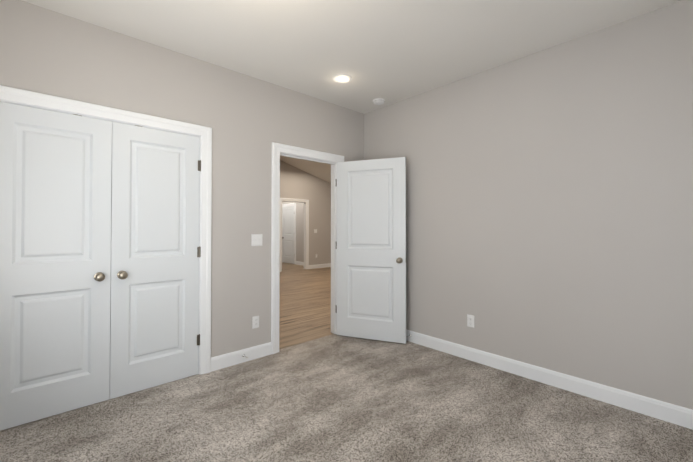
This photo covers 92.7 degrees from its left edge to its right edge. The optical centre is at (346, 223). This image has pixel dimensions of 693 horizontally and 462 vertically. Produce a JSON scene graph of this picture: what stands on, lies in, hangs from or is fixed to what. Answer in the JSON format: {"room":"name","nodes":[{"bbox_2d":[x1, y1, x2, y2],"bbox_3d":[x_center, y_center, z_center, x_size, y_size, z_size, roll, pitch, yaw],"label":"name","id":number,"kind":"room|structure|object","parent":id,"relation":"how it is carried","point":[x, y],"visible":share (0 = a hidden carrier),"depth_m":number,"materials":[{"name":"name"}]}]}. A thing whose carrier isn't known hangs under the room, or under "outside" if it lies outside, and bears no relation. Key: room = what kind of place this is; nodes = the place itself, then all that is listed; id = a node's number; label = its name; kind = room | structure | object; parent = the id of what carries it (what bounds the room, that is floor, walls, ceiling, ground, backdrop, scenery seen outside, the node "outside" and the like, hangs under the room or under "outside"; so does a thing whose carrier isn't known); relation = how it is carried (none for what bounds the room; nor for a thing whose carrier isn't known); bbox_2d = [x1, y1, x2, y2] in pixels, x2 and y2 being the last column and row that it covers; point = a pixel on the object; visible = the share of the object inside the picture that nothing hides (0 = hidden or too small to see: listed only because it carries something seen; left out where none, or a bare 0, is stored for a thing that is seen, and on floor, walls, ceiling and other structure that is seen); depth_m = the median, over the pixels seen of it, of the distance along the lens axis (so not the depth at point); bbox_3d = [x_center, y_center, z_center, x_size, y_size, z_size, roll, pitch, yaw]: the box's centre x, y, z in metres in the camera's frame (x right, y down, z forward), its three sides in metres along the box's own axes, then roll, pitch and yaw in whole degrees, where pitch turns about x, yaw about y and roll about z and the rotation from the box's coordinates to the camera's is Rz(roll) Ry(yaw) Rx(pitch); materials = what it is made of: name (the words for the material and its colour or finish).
{"room":"empty bedroom","nodes":[
{"label":"empty bedroom","id":0,"kind":"room"},
{"bbox_2d":[0,0,363,356],"bbox_3d":[0.352,-0.045,4.448,7.590,2.740,0.120,1,-1,-42],"label":"wall","id":1,"kind":"structure","parent":0,"point":[248,120],"depth_m":3.00,"materials":[{"name":"paint"}]},
{"bbox_2d":[0,101,111,430],"bbox_3d":[-1.976,0.263,2.218,0.650,2.057,0.102,1,-1,-42],"label":"closet door","id":2,"kind":"structure","parent":1,"relation":"in","point":[55,222],"depth_m":2.24,"materials":[{"name":"paint"}]},
{"bbox_2d":[0,85,211,374],"bbox_3d":[-1.776,0.220,2.484,1.455,2.160,0.142,1,-1,-42],"label":"trim","id":3,"kind":"structure","parent":1,"relation":"attached to","point":[44,101],"depth_m":2.86,"materials":[{"name":"paint"}]},
{"bbox_2d":[109,121,200,398],"bbox_3d":[-1.493,0.269,2.659,0.650,2.057,0.102,1,-1,-42],"label":"closet door","id":4,"kind":"structure","parent":1,"relation":"in","point":[154,286],"depth_m":2.64,"materials":[{"name":"paint"}]},
{"bbox_2d":[211,342,271,371],"bbox_3d":[-0.979,1.249,3.124,0.603,0.120,0.014,1,-1,-42],"label":"baseboard","id":5,"kind":"structure","parent":1,"relation":"attached to","point":[232,358],"depth_m":3.10,"materials":[{"name":"paint"}]},
{"bbox_2d":[252,316,258,328],"bbox_3d":[-0.881,0.958,3.220,0.070,0.115,0.009,1,-1,-42],"label":"outlet","id":6,"kind":"object","parent":1,"relation":"attached to","point":[255,321],"visible":1,"depth_m":3.21,"materials":[{"name":"white plastic"}]},
{"bbox_2d":[251,234,262,245],"bbox_3d":[-0.871,0.160,3.233,0.116,0.116,0.019,1,-1,-42],"label":"light switch","id":7,"kind":"object","parent":1,"relation":"attached to","point":[256,239],"visible":1,"depth_m":3.23,"materials":[{"name":"white plastic"}]},
{"bbox_2d":[271,142,343,353],"bbox_3d":[-0.439,0.246,3.720,0.980,2.140,0.164,1,-1,-42],"label":"door frame","id":8,"kind":"structure","parent":1,"relation":"attached to","point":[279,150],"depth_m":3.40,"materials":[{"name":"paint"}]},
{"bbox_2d":[336,157,405,343],"bbox_3d":[0.267,0.288,3.792,0.428,2.030,0.795,1,-1,-42],"label":"entry door","id":9,"kind":"structure","parent":1,"relation":"in","point":[371,249],"depth_m":3.74,"materials":[{"name":"paint"}]},
{"bbox_2d":[282,202,303,261],"bbox_3d":[-2.079,-0.005,11.486,2.740,2.840,2.850,1,-1,-42],"label":"wall","id":10,"kind":"structure","parent":0,"point":[300,232],"depth_m":11.37,"materials":[{"name":"paint"}]},
{"bbox_2d":[282,206,293,263],"bbox_3d":[-2.091,0.395,11.867,0.169,2.030,0.765,1,-1,-42],"label":"door","id":11,"kind":"structure","parent":10,"relation":"in","point":[288,234],"depth_m":11.87,"materials":[{"name":"paint"}]},
{"bbox_2d":[282,203,295,263],"bbox_3d":[-2.042,0.350,11.915,0.142,2.140,0.950,1,-1,-42],"label":"door frame","id":12,"kind":"structure","parent":10,"relation":"attached to","point":[290,204],"depth_m":11.57,"materials":[{"name":"paint"}]},
{"bbox_2d":[296,261,303,265],"bbox_3d":[-1.344,1.353,11.054,0.014,0.120,1.245,1,-1,-42],"label":"baseboard","id":13,"kind":"structure","parent":10,"relation":"attached to","point":[297,262],"depth_m":11.34,"materials":[{"name":"paint"}]},
{"bbox_2d":[280,160,330,264],"bbox_3d":[-2.686,-0.818,8.929,6.040,4.400,0.120,1,-1,-42],"label":"wall","id":14,"kind":"structure","parent":0,"point":[297,183],"depth_m":10.37,"materials":[{"name":"paint"}]},
{"bbox_2d":[280,198,308,271],"bbox_3d":[-1.590,0.325,9.902,1.040,2.140,0.142,1,-1,-42],"label":"door frame","id":15,"kind":"structure","parent":14,"relation":"attached to","point":[306,233],"depth_m":10.15,"materials":[{"name":"paint"}]},
{"bbox_2d":[309,263,330,268],"bbox_3d":[-0.849,1.346,10.490,0.865,0.120,0.014,1,-1,-42],"label":"baseboard","id":16,"kind":"structure","parent":14,"relation":"attached to","point":[315,266],"depth_m":10.48,"materials":[{"name":"paint"}]},
{"bbox_2d":[280,156,330,182],"bbox_3d":[-0.881,-2.193,6.972,6.040,1.714,5.230,1,-1,-42],"label":"ceiling","id":17,"kind":"structure","parent":0,"point":[322,171],"depth_m":9.64,"materials":[{"name":"paint"}]},
{"bbox_2d":[279,262,332,348],"bbox_3d":[-1.484,1.437,8.326,6.800,0.116,8.250,1,-1,-42],"label":"floor","id":18,"kind":"structure","parent":0,"point":[305,305],"depth_m":5.50,"materials":[{"name":"brown wood"}]},
{"bbox_2d":[0,334,692,461],"bbox_3d":[0.107,1.352,1.808,3.690,0.120,3.520,1,-1,-42],"label":"floor carpet","id":19,"kind":"object","parent":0,"point":[334,398],"visible":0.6,"depth_m":2.18,"materials":[{"name":"grey carpet"}]},
{"bbox_2d":[21,0,681,113],"bbox_3d":[0.083,-1.498,1.870,3.690,0.100,3.590,1,-1,-42],"label":"ceiling","id":20,"kind":"structure","parent":0,"point":[389,52],"depth_m":2.50,"materials":[{"name":"paint"}]},
{"bbox_2d":[333,74,351,82],"bbox_3d":[-0.040,-1.426,3.259,0.191,0.008,0.191,1,-1,-42],"label":"recessed light","id":21,"kind":"object","parent":20,"relation":"in","point":[341,78],"visible":1,"depth_m":3.25,"materials":[{"name":"white glass"}]},
{"bbox_2d":[373,98,384,104],"bbox_3d":[0.374,-1.405,3.825,0.140,0.035,0.140,1,-1,-42],"label":"smoke detector","id":22,"kind":"object","parent":20,"relation":"attached to","point":[379,101],"visible":1,"depth_m":3.79,"materials":[{"name":"white plastic"}]},
{"bbox_2d":[364,0,692,409],"bbox_3d":[1.441,-0.063,3.011,0.120,2.740,3.470,1,-1,-42],"label":"wall","id":23,"kind":"structure","parent":0,"point":[549,208],"depth_m":2.61,"materials":[{"name":"paint"}]},
{"bbox_2d":[467,314,473,327],"bbox_3d":[1.192,0.935,3.176,0.009,0.115,0.070,1,-1,-42],"label":"electrical outlet plate","id":24,"kind":"object","parent":23,"relation":"attached to","point":[470,320],"visible":1,"depth_m":3.17,"materials":[{"name":"white plastic"}]},
{"bbox_2d":[406,329,692,429],"bbox_3d":[1.341,1.247,3.005,0.014,0.120,3.320,1,-1,-42],"label":"baseboard","id":25,"kind":"structure","parent":23,"relation":"attached to","point":[665,411],"depth_m":2.57,"materials":[{"name":"paint"}]}
]}

